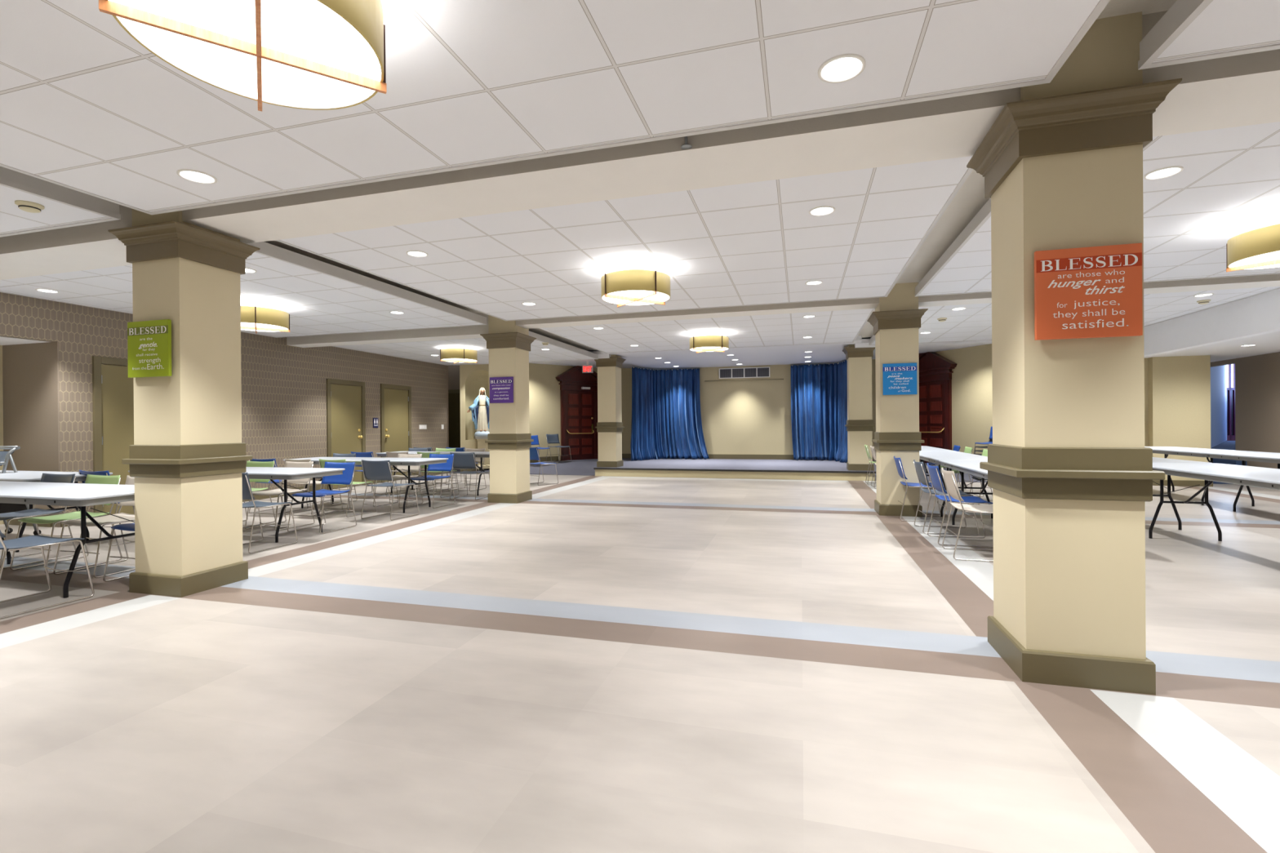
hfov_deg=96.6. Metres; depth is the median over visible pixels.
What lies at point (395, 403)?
door
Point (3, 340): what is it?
ceiling
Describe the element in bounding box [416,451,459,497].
chair
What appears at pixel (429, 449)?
chair
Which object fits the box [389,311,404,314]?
recessed light
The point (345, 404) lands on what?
door
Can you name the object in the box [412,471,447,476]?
baseboard
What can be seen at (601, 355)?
trim
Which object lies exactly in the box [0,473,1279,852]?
floor
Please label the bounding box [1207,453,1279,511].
folding table
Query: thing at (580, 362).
ceiling
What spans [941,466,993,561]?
chair
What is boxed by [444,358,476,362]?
diffuser
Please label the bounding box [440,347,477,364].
lamp
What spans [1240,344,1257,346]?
recessed light
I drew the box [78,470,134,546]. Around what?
chair
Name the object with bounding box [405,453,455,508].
chair
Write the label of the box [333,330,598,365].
ceiling
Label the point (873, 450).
chair
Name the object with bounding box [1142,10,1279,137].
ceiling beam
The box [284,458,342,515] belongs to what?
chair
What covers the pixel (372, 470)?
chair
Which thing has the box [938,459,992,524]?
folding table
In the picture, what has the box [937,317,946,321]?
smoke detector
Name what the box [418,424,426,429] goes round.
switch plate
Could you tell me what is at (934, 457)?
folding table
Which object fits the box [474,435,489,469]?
pedestal
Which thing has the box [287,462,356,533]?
chair
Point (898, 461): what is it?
chair
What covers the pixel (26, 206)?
smoke detector
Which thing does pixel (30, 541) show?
chair
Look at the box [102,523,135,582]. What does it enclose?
chair
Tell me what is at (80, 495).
folding table
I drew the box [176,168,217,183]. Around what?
recessed light
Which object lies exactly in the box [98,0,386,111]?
lamp
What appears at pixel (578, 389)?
door
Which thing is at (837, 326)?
ceiling
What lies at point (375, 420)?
restroom sign
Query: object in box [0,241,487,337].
ceiling
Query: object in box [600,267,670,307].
lamp
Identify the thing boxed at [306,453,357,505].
chair
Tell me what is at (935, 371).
door
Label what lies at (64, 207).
ceiling
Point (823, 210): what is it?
recessed light
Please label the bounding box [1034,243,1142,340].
wall sign
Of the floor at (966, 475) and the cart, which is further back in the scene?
the floor at (966, 475)
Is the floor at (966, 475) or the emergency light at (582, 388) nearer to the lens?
the floor at (966, 475)
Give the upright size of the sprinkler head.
0.113 m
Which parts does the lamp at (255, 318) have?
post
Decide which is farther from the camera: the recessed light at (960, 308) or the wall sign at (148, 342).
the recessed light at (960, 308)
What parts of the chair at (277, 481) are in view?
backrest, sled frame, seat, sled frame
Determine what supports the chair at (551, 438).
on the floor at (576, 467)
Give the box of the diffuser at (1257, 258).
[1228,250,1279,269]
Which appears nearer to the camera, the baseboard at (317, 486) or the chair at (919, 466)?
the chair at (919, 466)
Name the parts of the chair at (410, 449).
backrest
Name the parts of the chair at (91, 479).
sled frame, seat, sled frame, backrest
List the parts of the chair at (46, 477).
sled frame, seat, backrest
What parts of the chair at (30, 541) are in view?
backrest, sled frame, seat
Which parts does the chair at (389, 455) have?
sled frame, backrest, sled frame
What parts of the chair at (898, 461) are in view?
backrest, seat, sled frame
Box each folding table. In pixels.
[0,470,112,552]
[0,480,134,598]
[128,466,345,542]
[283,457,448,512]
[375,451,489,495]
[919,445,955,489]
[919,451,993,518]
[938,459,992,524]
[1144,446,1274,506]
[1148,462,1279,541]
[1152,457,1209,529]
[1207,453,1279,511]
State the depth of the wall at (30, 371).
7.31 m
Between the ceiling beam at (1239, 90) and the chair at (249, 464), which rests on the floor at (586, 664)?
the chair at (249, 464)
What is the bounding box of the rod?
[704,378,783,381]
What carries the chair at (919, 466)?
on the floor at (586, 664)
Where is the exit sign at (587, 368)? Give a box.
[582,360,593,373]
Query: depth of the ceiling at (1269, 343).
9.84 m
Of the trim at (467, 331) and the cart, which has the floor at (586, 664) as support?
the cart
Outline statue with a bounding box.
[466,387,488,436]
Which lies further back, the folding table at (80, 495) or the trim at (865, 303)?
the trim at (865, 303)
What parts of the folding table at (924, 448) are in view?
leg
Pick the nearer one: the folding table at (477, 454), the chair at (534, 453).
the folding table at (477, 454)
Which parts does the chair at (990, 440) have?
seat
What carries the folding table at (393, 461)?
on the floor at (586, 664)
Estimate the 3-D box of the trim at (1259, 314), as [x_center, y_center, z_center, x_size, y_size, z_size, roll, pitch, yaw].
[6.865,-1.527,2.370,0.150,0.600,18.300,0,0,16]
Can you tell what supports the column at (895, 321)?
on the floor at (586, 664)
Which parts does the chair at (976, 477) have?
seat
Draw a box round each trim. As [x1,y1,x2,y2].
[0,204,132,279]
[286,312,488,347]
[453,350,610,365]
[515,297,879,328]
[854,337,991,347]
[918,273,1279,306]
[1143,288,1279,357]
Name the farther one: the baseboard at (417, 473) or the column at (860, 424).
the baseboard at (417, 473)
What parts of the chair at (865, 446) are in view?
backrest, sled frame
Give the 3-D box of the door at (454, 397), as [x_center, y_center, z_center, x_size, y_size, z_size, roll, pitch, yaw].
[-5.208,0.097,16.091,0.720,2.280,0.052,0,0,16]
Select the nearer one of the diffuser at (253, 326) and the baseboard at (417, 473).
the diffuser at (253, 326)
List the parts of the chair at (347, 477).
sled frame, seat, backrest, sled frame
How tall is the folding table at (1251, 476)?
0.780 m
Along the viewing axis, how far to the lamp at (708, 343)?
10.45 m
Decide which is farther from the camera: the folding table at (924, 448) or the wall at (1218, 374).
the wall at (1218, 374)
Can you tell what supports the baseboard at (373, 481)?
attached to the wall at (284, 386)
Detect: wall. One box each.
[0,292,446,514]
[0,345,4,524]
[2,342,60,527]
[445,365,448,473]
[448,364,459,389]
[459,363,597,460]
[621,359,875,454]
[934,343,992,453]
[1144,358,1148,446]
[1210,351,1279,468]
[1210,364,1226,448]
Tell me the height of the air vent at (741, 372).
0.310 m
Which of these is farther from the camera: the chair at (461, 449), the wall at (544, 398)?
the wall at (544, 398)
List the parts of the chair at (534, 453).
backrest, seat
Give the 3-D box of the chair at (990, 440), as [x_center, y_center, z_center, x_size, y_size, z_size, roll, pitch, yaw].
[7.723,0.486,12.507,0.591,0.797,0.488,0,0,-20]
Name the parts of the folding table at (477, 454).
leg, leg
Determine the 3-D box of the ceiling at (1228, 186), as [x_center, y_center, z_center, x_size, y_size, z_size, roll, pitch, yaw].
[5.109,-1.740,4.657,4.478,0.116,4.358,0,0,16]
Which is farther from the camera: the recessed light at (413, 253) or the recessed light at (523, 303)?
the recessed light at (523, 303)
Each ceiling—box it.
[0,0,1110,214]
[0,166,120,237]
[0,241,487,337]
[0,336,48,345]
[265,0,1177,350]
[275,155,973,320]
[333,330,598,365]
[528,350,639,368]
[538,308,875,368]
[862,337,989,359]
[869,286,1279,345]
[914,121,1279,296]
[1137,0,1279,69]
[1144,331,1279,362]
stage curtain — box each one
[630,365,709,460]
[791,359,847,462]
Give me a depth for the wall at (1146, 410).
11.09 m
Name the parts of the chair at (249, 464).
seat, backrest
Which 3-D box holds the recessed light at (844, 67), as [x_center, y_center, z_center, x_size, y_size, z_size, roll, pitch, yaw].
[0.872,-1.550,2.470,0.196,0.012,0.196,0,0,16]
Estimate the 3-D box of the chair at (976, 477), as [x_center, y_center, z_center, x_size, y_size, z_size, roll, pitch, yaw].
[5.016,0.775,8.044,0.591,0.797,0.488,0,0,16]
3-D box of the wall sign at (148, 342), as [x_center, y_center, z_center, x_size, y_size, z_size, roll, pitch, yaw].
[-3.636,-0.575,4.237,0.415,0.415,0.042,0,0,16]
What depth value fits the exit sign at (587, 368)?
15.91 m
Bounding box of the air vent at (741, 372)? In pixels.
[719,366,769,378]
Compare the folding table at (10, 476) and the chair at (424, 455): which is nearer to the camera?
the folding table at (10, 476)
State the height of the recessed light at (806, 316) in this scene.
0.012 m
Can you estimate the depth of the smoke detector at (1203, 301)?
7.96 m
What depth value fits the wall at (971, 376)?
13.52 m
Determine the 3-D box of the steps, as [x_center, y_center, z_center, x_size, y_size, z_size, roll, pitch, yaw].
[11.797,0.891,12.211,0.570,0.450,2.300,0,0,16]
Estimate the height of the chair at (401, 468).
0.797 m
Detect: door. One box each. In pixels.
[92,355,134,515]
[326,378,365,489]
[380,383,412,482]
[448,389,460,448]
[555,365,598,460]
[919,351,956,462]
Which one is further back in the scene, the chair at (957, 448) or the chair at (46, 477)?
the chair at (957, 448)
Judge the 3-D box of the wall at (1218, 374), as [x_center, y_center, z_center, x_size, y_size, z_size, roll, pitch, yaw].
[15.584,-0.869,15.435,9.510,2.700,0.100,-1,0,-42]
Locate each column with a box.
[107,208,260,597]
[480,315,536,503]
[594,355,626,467]
[842,344,875,471]
[866,282,928,516]
[966,11,1182,695]
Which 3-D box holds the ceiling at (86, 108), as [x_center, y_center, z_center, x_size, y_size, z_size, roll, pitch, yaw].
[-1.419,-1.584,1.217,5.558,0.116,4.393,0,0,16]
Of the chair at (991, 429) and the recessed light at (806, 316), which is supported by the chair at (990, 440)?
the chair at (991, 429)
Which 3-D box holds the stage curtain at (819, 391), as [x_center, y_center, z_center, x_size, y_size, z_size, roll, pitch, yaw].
[5.164,-0.425,15.887,0.852,2.759,1.906,-1,0,-38]
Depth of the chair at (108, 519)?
4.96 m
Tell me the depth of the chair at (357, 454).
10.17 m
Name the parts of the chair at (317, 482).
backrest, sled frame, seat, sled frame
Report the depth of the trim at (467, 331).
9.83 m
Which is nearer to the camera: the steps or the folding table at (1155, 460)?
the folding table at (1155, 460)
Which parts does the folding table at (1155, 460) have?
leg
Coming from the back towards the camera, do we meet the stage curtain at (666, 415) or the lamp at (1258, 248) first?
the stage curtain at (666, 415)
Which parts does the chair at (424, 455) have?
sled frame, backrest, seat, sled frame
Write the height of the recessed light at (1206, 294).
0.012 m
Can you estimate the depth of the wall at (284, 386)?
10.03 m
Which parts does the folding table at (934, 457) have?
leg, leg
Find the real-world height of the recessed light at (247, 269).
0.012 m
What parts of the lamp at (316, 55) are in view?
post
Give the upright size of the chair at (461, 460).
0.797 m
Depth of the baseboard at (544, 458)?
16.55 m
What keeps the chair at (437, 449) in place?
on the floor at (586, 664)
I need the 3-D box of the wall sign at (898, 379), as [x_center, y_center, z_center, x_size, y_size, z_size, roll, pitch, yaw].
[3.442,-0.629,7.561,0.415,0.415,0.042,0,0,16]
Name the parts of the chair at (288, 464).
sled frame, seat, sled frame, backrest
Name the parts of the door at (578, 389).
panel, panel, panel, panel, panel, panel, panel, panel, panel, panel, panel, panel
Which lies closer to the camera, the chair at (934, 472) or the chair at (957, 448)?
the chair at (934, 472)
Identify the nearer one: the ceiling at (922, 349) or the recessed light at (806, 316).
the recessed light at (806, 316)
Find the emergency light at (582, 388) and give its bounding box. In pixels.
[581,386,590,389]
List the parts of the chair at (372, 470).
sled frame, backrest, seat, sled frame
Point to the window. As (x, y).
(1231, 367)
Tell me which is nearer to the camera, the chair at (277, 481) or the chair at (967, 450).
the chair at (277, 481)
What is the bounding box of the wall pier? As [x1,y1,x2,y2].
[1147,355,1210,480]
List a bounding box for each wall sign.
[127,319,171,377]
[489,376,513,403]
[882,362,916,395]
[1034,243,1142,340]
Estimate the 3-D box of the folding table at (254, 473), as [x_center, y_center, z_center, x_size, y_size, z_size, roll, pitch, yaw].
[-4.710,0.877,6.672,2.440,0.750,0.760,0,0,16]
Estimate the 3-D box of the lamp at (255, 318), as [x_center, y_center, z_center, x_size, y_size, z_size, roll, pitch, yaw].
[-4.988,-1.444,7.405,0.730,0.375,0.730,0,0,16]
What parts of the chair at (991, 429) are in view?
seat, backrest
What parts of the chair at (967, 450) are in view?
backrest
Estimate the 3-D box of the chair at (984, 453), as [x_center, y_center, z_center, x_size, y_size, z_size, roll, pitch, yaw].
[5.355,0.770,9.247,0.591,0.797,0.488,0,0,15]
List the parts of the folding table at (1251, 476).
leg, leg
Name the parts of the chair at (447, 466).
sled frame, seat, backrest, sled frame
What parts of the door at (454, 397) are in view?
frame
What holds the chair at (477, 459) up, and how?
on the floor at (586, 664)
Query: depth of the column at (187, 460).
4.29 m
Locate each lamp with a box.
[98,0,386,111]
[240,302,289,333]
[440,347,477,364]
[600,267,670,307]
[689,333,728,353]
[1226,214,1279,271]
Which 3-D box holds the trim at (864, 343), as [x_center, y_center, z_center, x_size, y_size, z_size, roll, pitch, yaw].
[6.992,-1.834,11.855,4.750,0.205,0.290,0,0,16]
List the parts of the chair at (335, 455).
sled frame, sled frame, backrest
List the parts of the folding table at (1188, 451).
leg, leg, leg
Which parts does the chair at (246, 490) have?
backrest, sled frame, seat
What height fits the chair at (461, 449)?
0.797 m
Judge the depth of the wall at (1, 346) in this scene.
7.45 m
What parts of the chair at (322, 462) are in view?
backrest, sled frame, seat, sled frame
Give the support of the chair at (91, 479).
on the floor at (586, 664)
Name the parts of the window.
pane, pane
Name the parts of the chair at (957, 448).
backrest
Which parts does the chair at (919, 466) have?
backrest, seat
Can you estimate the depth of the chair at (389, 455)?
10.10 m
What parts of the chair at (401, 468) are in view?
sled frame, seat, backrest, sled frame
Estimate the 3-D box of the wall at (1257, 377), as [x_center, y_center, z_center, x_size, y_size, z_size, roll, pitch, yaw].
[9.565,-0.149,3.121,0.120,2.600,21.200,0,0,16]
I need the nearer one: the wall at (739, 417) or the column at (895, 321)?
the column at (895, 321)
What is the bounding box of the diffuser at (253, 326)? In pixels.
[240,322,288,331]
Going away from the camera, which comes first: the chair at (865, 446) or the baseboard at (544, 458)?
the chair at (865, 446)
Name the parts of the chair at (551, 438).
sled frame, backrest, seat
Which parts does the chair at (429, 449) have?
backrest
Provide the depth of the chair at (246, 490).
5.73 m
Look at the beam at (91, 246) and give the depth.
4.72 m
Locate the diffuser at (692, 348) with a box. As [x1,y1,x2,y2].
[689,346,728,351]
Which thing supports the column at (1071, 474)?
on the floor at (586, 664)
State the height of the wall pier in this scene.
2.600 m
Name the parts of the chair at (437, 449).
backrest, sled frame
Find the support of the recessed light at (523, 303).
in the ceiling at (753, 243)
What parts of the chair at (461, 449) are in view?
backrest, sled frame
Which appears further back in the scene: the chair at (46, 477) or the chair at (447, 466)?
the chair at (447, 466)
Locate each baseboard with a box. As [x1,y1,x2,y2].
[4,515,53,527]
[242,484,327,502]
[365,478,381,484]
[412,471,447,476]
[460,456,558,471]
[622,453,875,460]
[1152,480,1213,486]
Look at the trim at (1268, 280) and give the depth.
6.84 m
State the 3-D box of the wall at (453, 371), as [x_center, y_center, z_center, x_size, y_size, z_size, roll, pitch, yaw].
[-5.184,-0.323,16.172,1.050,3.120,0.120,0,0,16]
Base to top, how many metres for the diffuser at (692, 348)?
0.005 m
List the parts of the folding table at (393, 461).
leg, leg, leg, leg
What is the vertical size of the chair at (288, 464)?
0.797 m
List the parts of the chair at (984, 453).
sled frame, backrest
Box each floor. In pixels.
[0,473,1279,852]
[448,457,631,475]
[872,460,986,482]
[1210,440,1235,460]
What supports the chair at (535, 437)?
on the floor at (576, 467)
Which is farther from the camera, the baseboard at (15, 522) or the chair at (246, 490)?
the baseboard at (15, 522)
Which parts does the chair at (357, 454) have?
sled frame, backrest, sled frame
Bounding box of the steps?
[1213,457,1246,484]
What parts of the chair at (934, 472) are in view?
backrest, seat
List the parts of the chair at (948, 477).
backrest, seat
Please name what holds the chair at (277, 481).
on the floor at (586, 664)
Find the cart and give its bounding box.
[0,445,41,535]
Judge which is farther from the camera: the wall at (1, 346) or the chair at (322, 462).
the chair at (322, 462)
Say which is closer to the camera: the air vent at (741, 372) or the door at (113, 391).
the door at (113, 391)
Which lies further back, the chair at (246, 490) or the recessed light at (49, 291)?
the recessed light at (49, 291)
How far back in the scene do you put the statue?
15.35 m
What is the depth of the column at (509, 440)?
9.19 m
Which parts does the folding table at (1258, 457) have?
leg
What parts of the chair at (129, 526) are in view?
seat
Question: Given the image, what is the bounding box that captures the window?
[1226,364,1235,440]
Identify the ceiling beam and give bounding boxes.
[182,87,1020,244]
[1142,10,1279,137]
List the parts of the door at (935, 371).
panel, panel, panel, panel, panel, panel, panel, panel, panel, panel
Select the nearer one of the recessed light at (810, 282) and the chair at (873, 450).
the recessed light at (810, 282)
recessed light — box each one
[35,288,59,293]
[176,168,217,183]
[245,267,257,272]
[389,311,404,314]
[406,250,428,257]
[521,302,536,305]
[802,315,815,317]
[804,280,822,284]
[808,205,835,216]
[817,53,865,83]
[951,306,966,310]
[1143,165,1183,179]
[1193,293,1213,297]
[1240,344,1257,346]
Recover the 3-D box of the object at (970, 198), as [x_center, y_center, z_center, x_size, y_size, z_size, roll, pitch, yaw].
[-0.353,-1.921,4.507,15.100,0.110,18.500,0,0,16]
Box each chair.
[0,473,75,568]
[0,502,26,513]
[0,530,94,619]
[9,474,122,573]
[53,475,135,577]
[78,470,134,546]
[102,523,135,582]
[242,461,275,528]
[242,472,297,553]
[244,461,315,530]
[248,458,307,514]
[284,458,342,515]
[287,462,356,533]
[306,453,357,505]
[319,458,376,517]
[350,451,393,496]
[360,459,418,520]
[373,453,423,507]
[385,451,427,497]
[390,448,428,489]
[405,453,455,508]
[413,447,448,484]
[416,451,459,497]
[418,448,457,490]
[445,447,479,485]
[448,448,486,491]
[449,452,489,500]
[529,435,551,464]
[529,447,558,485]
[546,434,571,462]
[864,444,876,485]
[870,445,876,488]
[893,456,949,522]
[913,459,978,535]
[926,444,960,487]
[926,462,993,547]
[932,446,973,492]
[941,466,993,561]
[947,448,992,501]
[967,475,987,504]
[973,426,992,454]
[973,439,992,454]
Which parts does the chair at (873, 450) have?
backrest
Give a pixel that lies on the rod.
(762, 379)
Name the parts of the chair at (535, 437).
backrest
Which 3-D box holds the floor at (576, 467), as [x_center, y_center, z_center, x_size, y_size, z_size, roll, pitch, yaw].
[-2.720,1.143,16.600,4.540,0.250,4.030,0,0,16]
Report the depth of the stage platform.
13.55 m
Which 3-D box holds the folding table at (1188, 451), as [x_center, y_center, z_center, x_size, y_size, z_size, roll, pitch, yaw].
[8.767,0.755,9.148,0.900,0.780,2.440,0,0,16]
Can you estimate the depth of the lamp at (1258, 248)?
4.53 m
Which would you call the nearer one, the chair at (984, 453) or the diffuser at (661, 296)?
the diffuser at (661, 296)
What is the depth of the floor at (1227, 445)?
14.25 m
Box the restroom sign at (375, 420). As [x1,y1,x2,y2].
[373,417,377,427]
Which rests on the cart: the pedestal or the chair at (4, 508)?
the chair at (4, 508)
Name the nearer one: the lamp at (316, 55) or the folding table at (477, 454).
the lamp at (316, 55)
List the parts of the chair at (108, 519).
sled frame, seat, sled frame, backrest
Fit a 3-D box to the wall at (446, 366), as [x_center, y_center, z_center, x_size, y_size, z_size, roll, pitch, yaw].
[-5.530,-0.318,15.220,0.900,3.120,0.100,0,0,16]
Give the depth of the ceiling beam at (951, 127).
3.46 m
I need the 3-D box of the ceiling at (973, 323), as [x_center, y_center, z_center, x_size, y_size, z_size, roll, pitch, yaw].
[6.470,-1.810,9.488,4.478,0.116,4.518,0,0,16]
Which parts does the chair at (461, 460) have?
sled frame, backrest, seat, sled frame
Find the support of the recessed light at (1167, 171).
in the ceiling at (1228, 186)
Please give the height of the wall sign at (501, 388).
0.415 m
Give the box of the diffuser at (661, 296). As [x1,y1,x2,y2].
[602,290,669,305]
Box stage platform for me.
[593,458,875,480]
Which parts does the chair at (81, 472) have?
backrest, sled frame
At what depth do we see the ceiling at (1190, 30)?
2.27 m
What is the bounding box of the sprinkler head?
[680,136,691,149]
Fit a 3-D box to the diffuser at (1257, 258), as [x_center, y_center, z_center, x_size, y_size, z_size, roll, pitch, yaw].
[5.169,-1.344,4.511,0.714,0.005,0.714,0,0,16]
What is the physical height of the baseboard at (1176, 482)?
0.110 m
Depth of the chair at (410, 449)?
11.75 m
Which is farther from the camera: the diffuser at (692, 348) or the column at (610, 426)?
the column at (610, 426)
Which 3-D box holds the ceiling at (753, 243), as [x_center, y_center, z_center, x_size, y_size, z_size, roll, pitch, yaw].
[-0.031,-1.724,6.106,5.538,0.116,4.358,0,0,16]
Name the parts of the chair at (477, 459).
sled frame, backrest, sled frame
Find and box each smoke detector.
[14,200,44,213]
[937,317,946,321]
[1196,299,1210,304]

